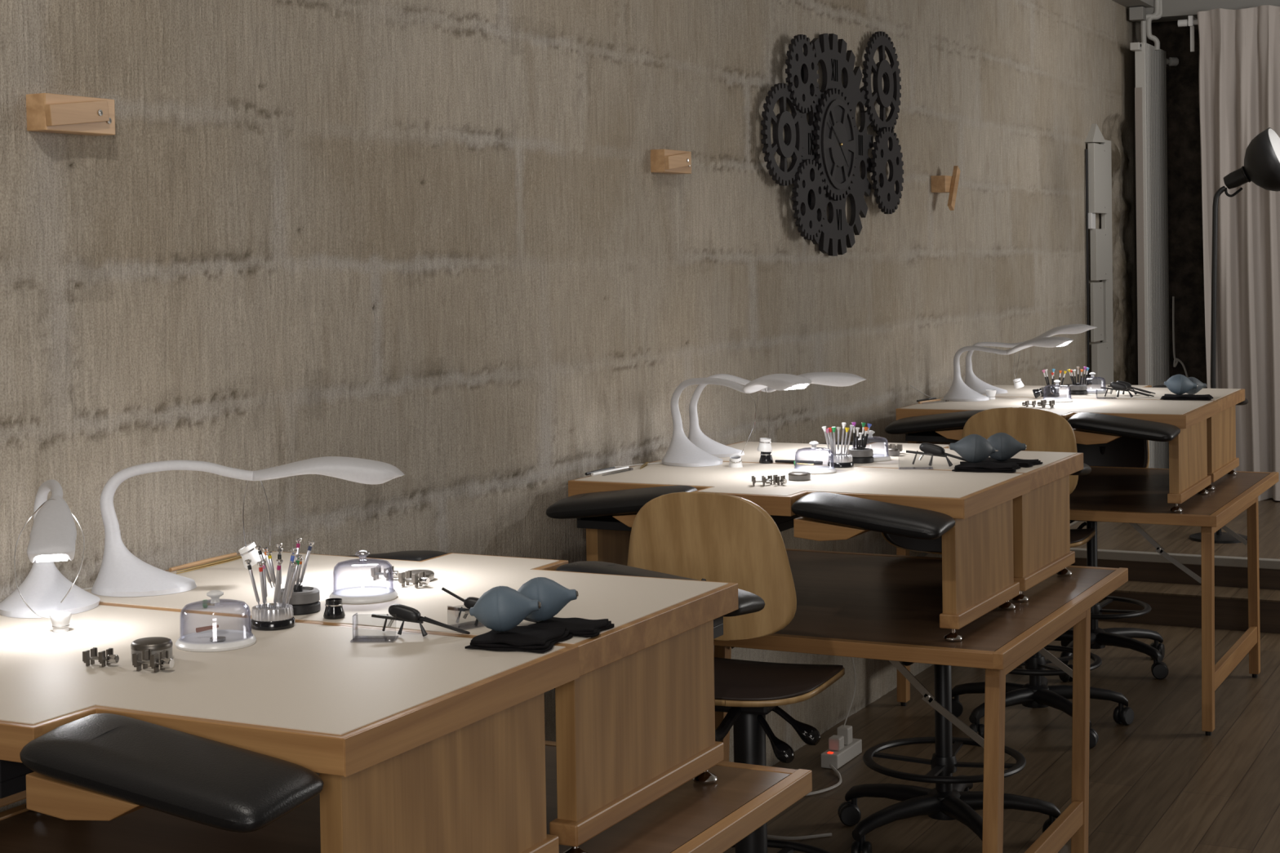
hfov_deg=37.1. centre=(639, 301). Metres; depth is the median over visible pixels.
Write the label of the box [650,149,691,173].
hook
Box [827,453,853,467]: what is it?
stand
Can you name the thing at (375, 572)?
holder
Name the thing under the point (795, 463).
oiler
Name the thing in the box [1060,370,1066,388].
screwdriver
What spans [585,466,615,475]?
pen
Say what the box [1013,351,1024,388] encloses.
loupe
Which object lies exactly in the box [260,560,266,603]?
screwdriver
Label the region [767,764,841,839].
loose cable
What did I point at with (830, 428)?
screwdriver
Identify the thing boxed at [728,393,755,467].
loupe
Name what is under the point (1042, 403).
holder
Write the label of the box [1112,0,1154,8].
trim
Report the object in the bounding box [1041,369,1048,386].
screwdriver
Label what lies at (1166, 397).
cleaning cloth
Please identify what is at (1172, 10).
trim
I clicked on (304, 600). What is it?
stand
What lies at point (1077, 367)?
screwdriver
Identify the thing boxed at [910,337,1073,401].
desk lamp
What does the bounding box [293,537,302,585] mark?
screwdriver
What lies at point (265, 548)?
screwdriver
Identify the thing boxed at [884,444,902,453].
holder
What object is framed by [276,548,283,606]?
screwdriver
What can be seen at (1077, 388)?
stand
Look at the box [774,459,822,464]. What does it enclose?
pin vice
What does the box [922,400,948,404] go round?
tweezers
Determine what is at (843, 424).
screwdriver
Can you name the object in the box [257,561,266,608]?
screwdriver
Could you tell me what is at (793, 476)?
tin
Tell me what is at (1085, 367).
screwdriver
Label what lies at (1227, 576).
trim
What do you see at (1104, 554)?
trim
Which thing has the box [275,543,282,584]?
screwdriver
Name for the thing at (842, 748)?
power strip
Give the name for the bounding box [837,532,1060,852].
chair
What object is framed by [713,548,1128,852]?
folding table
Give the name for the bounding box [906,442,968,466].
glasses
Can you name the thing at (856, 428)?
screwdriver
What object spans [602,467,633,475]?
tweezers
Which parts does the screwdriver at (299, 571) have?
handle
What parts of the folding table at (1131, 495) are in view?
leg, leg, rail, leg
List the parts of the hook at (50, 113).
swivel arm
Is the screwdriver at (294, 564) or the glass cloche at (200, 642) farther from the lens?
the screwdriver at (294, 564)
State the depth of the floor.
5.95 m
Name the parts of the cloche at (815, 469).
knob, dish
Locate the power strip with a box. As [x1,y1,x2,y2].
[821,724,862,768]
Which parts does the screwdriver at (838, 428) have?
handle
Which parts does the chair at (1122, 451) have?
arm, arm, adjustment lever, arm, arm, backrest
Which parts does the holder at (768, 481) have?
screw knob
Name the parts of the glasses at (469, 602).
hinge arm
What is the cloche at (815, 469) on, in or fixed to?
on the workbench at (972, 512)
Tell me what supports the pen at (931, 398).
on the workbench at (1182, 424)
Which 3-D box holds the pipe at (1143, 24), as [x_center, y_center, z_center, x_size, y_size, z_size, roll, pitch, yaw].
[2.789,-1.536,10.430,0.107,0.267,0.032,-1,1,-3]
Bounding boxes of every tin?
[130,636,173,661]
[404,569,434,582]
[787,471,810,480]
[887,448,899,456]
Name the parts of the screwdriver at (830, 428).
handle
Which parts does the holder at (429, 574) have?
lid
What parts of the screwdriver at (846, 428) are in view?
handle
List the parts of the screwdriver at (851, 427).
handle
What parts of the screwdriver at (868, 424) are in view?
handle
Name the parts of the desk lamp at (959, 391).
power cord, arm, light panel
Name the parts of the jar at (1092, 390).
knob, dish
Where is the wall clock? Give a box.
[760,31,903,256]
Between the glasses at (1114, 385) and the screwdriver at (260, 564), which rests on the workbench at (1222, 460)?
the glasses at (1114, 385)
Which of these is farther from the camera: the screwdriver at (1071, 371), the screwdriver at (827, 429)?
the screwdriver at (1071, 371)
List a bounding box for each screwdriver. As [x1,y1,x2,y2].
[244,559,260,608]
[255,545,272,588]
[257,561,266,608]
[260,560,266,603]
[262,546,275,586]
[266,551,275,584]
[273,559,283,608]
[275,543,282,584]
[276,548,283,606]
[281,548,297,608]
[284,561,297,607]
[287,554,302,604]
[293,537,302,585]
[295,557,303,589]
[299,540,315,584]
[822,426,830,454]
[826,428,833,455]
[827,427,834,455]
[831,426,835,455]
[835,426,840,453]
[840,422,846,455]
[843,427,849,455]
[845,425,854,455]
[851,422,856,449]
[855,427,860,448]
[858,432,862,448]
[861,422,866,446]
[862,426,868,449]
[863,423,871,449]
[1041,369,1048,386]
[1044,368,1049,385]
[1051,372,1053,386]
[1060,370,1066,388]
[1067,368,1073,384]
[1070,369,1075,385]
[1072,369,1075,384]
[1076,366,1079,382]
[1080,368,1083,385]
[1082,366,1086,383]
[1084,367,1088,384]
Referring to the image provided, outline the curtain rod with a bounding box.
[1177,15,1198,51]
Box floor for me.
[723,620,1279,852]
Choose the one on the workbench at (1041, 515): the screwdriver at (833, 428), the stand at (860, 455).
the stand at (860, 455)
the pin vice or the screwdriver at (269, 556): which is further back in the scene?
the pin vice
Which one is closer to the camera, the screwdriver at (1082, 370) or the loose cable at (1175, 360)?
the screwdriver at (1082, 370)
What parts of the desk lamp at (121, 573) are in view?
arm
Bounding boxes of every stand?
[249,603,294,630]
[276,583,320,615]
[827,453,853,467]
[847,445,873,463]
[1040,385,1059,396]
[1068,382,1087,394]
[1096,389,1116,399]
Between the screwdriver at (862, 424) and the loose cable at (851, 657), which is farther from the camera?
the loose cable at (851, 657)
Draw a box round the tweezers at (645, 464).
[640,462,648,469]
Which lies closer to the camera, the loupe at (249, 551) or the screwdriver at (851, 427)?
the loupe at (249, 551)
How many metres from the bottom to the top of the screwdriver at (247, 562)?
0.075 m
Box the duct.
[1084,123,1113,385]
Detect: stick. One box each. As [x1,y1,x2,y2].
[168,552,236,571]
[591,466,629,475]
[918,399,941,404]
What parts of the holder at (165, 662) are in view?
screw knob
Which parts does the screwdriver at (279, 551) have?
handle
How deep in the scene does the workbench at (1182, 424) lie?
6.42 m
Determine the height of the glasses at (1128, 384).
0.052 m
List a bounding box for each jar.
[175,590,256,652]
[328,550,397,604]
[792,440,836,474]
[852,430,891,462]
[1042,379,1072,402]
[1086,372,1107,393]
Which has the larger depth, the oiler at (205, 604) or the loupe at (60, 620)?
the oiler at (205, 604)
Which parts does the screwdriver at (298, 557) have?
handle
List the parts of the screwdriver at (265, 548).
handle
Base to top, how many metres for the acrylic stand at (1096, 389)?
0.032 m
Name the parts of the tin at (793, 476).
lid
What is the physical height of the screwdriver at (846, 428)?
0.072 m
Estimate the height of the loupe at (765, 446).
0.168 m
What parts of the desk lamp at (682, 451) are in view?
power cord, arm, light panel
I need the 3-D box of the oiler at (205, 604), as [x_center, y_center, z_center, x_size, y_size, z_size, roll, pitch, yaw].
[-0.680,0.477,3.009,0.018,0.013,0.013,-1,1,6]
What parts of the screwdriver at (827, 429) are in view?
handle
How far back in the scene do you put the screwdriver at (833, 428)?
4.84 m
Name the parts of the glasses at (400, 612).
hinge arm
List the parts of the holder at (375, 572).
screw knob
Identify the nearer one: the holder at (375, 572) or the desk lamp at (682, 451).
the holder at (375, 572)
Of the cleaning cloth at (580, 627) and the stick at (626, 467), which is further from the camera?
the stick at (626, 467)
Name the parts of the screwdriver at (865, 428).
handle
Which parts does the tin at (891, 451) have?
lid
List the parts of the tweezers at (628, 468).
arm, arm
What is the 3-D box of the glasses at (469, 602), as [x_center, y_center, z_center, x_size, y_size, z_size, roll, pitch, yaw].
[-0.220,0.452,2.828,0.148,0.055,0.041,-1,1,-2]
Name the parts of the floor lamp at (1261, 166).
tilt handle, lamp shade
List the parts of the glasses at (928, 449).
hinge arm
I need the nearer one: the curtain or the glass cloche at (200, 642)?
the glass cloche at (200, 642)
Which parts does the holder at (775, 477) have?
screw knob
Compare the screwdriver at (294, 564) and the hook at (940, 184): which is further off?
the hook at (940, 184)
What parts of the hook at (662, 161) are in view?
swivel arm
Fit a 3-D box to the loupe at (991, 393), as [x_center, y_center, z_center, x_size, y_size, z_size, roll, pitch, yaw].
[1.284,0.342,6.981,0.041,0.034,0.041,0,2,27]
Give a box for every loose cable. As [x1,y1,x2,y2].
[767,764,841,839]
[843,657,856,726]
[1172,296,1188,377]
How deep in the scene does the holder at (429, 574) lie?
3.23 m
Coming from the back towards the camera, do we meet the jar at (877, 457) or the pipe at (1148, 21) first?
the pipe at (1148, 21)
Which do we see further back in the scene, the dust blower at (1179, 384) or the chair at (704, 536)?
the dust blower at (1179, 384)
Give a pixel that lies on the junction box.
(1135, 13)
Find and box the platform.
[1070,497,1279,559]
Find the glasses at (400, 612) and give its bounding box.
[371,604,470,636]
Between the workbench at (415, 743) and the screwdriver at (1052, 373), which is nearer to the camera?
the workbench at (415, 743)
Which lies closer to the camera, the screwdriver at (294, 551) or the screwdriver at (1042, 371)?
the screwdriver at (294, 551)
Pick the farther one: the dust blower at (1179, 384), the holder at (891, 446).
the dust blower at (1179, 384)
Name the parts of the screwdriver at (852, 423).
handle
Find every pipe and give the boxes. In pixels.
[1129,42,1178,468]
[1140,0,1159,43]
[1146,0,1162,50]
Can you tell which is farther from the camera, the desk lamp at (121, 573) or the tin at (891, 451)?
the tin at (891, 451)
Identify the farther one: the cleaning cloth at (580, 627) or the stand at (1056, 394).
the stand at (1056, 394)
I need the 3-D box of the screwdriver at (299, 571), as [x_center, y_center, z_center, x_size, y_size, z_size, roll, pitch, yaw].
[-0.527,0.422,2.958,0.015,0.051,0.010,0,2,42]
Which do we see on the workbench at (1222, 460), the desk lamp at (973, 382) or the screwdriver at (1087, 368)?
the desk lamp at (973, 382)
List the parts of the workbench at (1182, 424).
panel, armrest, armrest, panel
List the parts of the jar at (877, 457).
knob, dish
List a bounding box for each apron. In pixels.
[577,515,799,532]
[905,431,959,442]
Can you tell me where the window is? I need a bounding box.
[1146,20,1207,388]
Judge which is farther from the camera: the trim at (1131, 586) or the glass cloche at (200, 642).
the trim at (1131, 586)
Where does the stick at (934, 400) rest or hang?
on the workbench at (1182, 424)
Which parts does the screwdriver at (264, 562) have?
handle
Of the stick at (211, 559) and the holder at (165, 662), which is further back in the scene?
the stick at (211, 559)
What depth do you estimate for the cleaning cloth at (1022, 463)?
4.82 m
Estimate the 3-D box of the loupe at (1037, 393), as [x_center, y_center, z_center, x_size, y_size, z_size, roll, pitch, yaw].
[1.451,0.336,6.962,0.036,0.037,0.035,-1,1,6]
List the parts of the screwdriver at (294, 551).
handle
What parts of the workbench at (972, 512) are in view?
panel, armrest, armrest, panel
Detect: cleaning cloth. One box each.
[464,625,573,653]
[528,617,614,637]
[951,461,1020,472]
[981,457,1042,466]
[1160,394,1213,399]
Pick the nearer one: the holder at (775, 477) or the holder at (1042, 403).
the holder at (775, 477)
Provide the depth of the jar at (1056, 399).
6.82 m
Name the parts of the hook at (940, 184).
swivel arm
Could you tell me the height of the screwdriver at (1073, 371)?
0.062 m
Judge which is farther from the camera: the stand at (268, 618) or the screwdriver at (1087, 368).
the screwdriver at (1087, 368)
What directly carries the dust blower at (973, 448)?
on the cleaning cloth at (965, 466)
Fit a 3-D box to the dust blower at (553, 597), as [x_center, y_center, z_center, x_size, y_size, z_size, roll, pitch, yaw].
[-0.145,0.438,2.806,0.097,0.064,0.065,0,2,30]
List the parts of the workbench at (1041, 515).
armrest, panel, armrest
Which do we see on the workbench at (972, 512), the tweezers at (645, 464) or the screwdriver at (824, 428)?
the tweezers at (645, 464)
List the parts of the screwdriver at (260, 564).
handle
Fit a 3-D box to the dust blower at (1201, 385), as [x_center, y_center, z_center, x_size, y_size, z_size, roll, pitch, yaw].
[2.010,0.308,6.955,0.098,0.064,0.065,-2,2,-30]
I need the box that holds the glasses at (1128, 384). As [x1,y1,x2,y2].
[1107,380,1155,395]
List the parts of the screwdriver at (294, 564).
handle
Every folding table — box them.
[0,740,812,852]
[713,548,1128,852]
[896,466,1279,735]
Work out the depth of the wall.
4.43 m
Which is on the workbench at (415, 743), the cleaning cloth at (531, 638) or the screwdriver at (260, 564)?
the cleaning cloth at (531, 638)
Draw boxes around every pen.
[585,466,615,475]
[916,397,936,401]
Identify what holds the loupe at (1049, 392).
on the workbench at (1222, 460)
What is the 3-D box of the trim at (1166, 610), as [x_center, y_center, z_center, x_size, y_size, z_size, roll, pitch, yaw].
[4.127,1.298,7.264,5.410,0.130,0.250,0,2,27]
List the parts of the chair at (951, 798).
arm, arm, adjustment lever, backrest, arm, arm, arm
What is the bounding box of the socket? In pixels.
[1223,165,1251,189]
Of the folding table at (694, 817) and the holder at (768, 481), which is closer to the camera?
the folding table at (694, 817)
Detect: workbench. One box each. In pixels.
[0,604,579,852]
[84,550,764,852]
[545,459,1030,640]
[718,440,1091,601]
[884,396,1217,511]
[982,383,1248,489]
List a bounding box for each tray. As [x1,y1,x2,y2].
[0,760,34,799]
[554,616,723,688]
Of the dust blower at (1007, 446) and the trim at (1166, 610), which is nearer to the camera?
the dust blower at (1007, 446)
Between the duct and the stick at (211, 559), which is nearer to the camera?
the stick at (211, 559)
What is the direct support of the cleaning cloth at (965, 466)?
on the workbench at (1041, 515)
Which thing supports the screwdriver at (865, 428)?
in the stand at (860, 455)
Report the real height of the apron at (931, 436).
0.059 m
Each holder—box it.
[82,647,119,666]
[132,648,174,672]
[370,565,399,580]
[398,570,430,587]
[751,475,771,485]
[767,474,786,484]
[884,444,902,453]
[1022,400,1035,407]
[1036,400,1054,408]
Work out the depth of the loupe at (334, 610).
2.90 m
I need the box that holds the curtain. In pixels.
[1197,4,1279,501]
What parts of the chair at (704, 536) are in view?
backrest, adjustment lever, seat, adjustment lever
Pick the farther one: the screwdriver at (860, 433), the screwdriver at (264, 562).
the screwdriver at (860, 433)
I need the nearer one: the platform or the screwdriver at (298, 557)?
the screwdriver at (298, 557)
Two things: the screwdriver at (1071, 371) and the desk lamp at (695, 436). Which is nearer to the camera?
the desk lamp at (695, 436)
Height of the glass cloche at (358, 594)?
0.077 m
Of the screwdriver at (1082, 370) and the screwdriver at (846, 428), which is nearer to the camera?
the screwdriver at (846, 428)
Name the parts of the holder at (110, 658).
screw knob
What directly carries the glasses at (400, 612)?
on the workbench at (415, 743)
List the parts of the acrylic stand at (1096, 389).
foot plate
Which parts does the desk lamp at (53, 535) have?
arm, light panel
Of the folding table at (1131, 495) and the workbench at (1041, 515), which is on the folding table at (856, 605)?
the workbench at (1041, 515)
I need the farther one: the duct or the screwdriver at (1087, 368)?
the duct
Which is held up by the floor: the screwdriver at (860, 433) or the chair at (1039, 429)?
the chair at (1039, 429)
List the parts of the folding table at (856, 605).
leg, leg, rail, leg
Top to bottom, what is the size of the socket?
0.104 m
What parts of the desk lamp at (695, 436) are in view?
arm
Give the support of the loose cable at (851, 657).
attached to the power strip
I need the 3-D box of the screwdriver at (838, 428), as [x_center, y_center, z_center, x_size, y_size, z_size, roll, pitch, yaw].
[0.506,0.354,4.877,0.012,0.065,0.019,0,2,35]
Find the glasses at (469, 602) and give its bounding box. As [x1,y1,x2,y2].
[441,587,539,626]
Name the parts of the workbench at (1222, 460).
armrest, armrest, panel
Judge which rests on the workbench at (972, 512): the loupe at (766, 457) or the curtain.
the loupe at (766, 457)
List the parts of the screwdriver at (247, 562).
handle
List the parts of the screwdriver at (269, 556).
handle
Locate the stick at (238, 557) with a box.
[176,554,241,573]
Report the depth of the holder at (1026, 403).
6.60 m
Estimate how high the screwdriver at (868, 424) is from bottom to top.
0.070 m
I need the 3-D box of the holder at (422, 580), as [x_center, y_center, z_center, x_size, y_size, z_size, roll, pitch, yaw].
[-0.373,0.463,3.175,0.048,0.023,0.032,0,2,27]
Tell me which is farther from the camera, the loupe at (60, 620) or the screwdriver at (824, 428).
the screwdriver at (824, 428)
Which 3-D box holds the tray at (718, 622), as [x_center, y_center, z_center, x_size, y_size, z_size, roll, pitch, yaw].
[-0.178,0.548,3.157,0.480,0.059,0.470,0,2,27]
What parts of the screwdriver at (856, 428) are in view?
handle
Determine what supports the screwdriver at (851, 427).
in the stand at (839, 461)
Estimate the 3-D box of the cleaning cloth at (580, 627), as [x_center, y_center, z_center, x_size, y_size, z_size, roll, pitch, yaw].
[-0.105,0.474,2.782,0.118,0.010,0.096,0,1,19]
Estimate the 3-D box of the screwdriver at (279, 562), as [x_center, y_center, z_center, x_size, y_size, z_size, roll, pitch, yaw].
[-0.537,0.421,2.832,0.018,0.076,0.010,0,2,42]
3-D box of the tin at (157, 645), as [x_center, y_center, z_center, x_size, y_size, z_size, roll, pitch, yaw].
[-0.670,0.479,2.619,0.056,0.028,0.056,0,2,27]
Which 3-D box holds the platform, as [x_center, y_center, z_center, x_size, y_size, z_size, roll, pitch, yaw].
[4.767,1.065,8.530,5.410,0.010,2.540,0,2,27]
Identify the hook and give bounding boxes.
[26,93,115,135]
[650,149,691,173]
[930,165,960,210]
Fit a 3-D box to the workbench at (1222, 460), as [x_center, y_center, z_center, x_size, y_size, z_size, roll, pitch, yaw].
[1.778,0.502,7.329,0.987,0.328,0.784,0,2,26]
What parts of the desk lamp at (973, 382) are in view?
arm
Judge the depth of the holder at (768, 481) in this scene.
4.48 m
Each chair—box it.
[626,491,844,852]
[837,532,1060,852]
[951,407,1133,749]
[1053,436,1168,681]
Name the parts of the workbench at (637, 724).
armrest, panel, armrest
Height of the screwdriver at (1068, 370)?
0.065 m
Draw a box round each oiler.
[202,600,214,608]
[793,461,813,466]
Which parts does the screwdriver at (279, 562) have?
handle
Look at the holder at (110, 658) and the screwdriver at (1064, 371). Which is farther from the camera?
the screwdriver at (1064, 371)
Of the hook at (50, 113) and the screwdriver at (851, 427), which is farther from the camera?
the screwdriver at (851, 427)
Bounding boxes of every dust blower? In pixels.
[465,586,541,631]
[517,577,578,621]
[948,434,998,462]
[986,432,1026,461]
[1161,373,1197,395]
[1186,377,1206,394]
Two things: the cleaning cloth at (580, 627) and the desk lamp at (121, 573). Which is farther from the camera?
the desk lamp at (121, 573)
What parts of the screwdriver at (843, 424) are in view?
handle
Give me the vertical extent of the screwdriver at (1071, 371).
0.063 m
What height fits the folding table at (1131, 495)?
0.732 m
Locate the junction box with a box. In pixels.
[1128,6,1146,21]
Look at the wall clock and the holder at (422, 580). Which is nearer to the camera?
the holder at (422, 580)
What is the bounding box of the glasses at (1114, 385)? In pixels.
[1100,382,1154,397]
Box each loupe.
[13,498,84,632]
[238,480,271,568]
[323,598,345,619]
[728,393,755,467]
[754,388,772,452]
[759,451,773,463]
[985,389,996,399]
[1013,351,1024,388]
[1032,388,1043,398]
[1044,386,1056,396]
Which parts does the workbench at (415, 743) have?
armrest, panel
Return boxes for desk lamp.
[0,479,100,617]
[82,456,404,596]
[614,373,811,467]
[688,372,866,457]
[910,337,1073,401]
[964,324,1096,394]
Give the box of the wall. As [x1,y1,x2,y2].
[0,0,1141,812]
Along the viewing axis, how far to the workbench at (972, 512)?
4.43 m
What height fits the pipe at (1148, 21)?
0.298 m
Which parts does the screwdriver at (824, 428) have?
handle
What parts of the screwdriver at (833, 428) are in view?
handle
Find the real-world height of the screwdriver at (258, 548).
0.067 m
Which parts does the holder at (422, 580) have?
screw knob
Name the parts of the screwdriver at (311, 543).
handle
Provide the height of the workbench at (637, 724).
0.328 m
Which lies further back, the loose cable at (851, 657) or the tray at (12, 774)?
the loose cable at (851, 657)
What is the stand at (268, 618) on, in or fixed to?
on the workbench at (415, 743)
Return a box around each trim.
[1070,547,1279,569]
[1073,558,1279,590]
[1097,591,1279,633]
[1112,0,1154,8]
[1113,580,1279,602]
[1136,0,1279,23]
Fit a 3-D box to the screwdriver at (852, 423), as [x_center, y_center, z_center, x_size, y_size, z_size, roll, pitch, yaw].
[0.557,0.351,4.962,0.012,0.074,0.012,0,2,42]
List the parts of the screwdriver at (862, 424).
handle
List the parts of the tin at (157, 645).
lid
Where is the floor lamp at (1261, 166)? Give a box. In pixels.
[1189,127,1279,543]
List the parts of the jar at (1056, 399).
knob, dish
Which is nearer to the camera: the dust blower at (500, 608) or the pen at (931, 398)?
the dust blower at (500, 608)
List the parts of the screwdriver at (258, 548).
handle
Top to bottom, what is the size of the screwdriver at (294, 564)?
0.073 m
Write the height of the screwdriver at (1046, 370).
0.072 m
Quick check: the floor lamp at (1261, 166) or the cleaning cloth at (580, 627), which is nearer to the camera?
the cleaning cloth at (580, 627)
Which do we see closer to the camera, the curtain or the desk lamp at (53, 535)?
the desk lamp at (53, 535)
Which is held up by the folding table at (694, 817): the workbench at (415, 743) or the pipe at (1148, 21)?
the workbench at (415, 743)
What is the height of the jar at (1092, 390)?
0.077 m
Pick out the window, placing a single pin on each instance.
(1185, 236)
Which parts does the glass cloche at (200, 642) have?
knob, dish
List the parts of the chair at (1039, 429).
arm, arm, backrest, arm, arm, seat, arm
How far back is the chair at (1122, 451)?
7.33 m
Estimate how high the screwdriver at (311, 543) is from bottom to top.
0.076 m
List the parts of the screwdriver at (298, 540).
handle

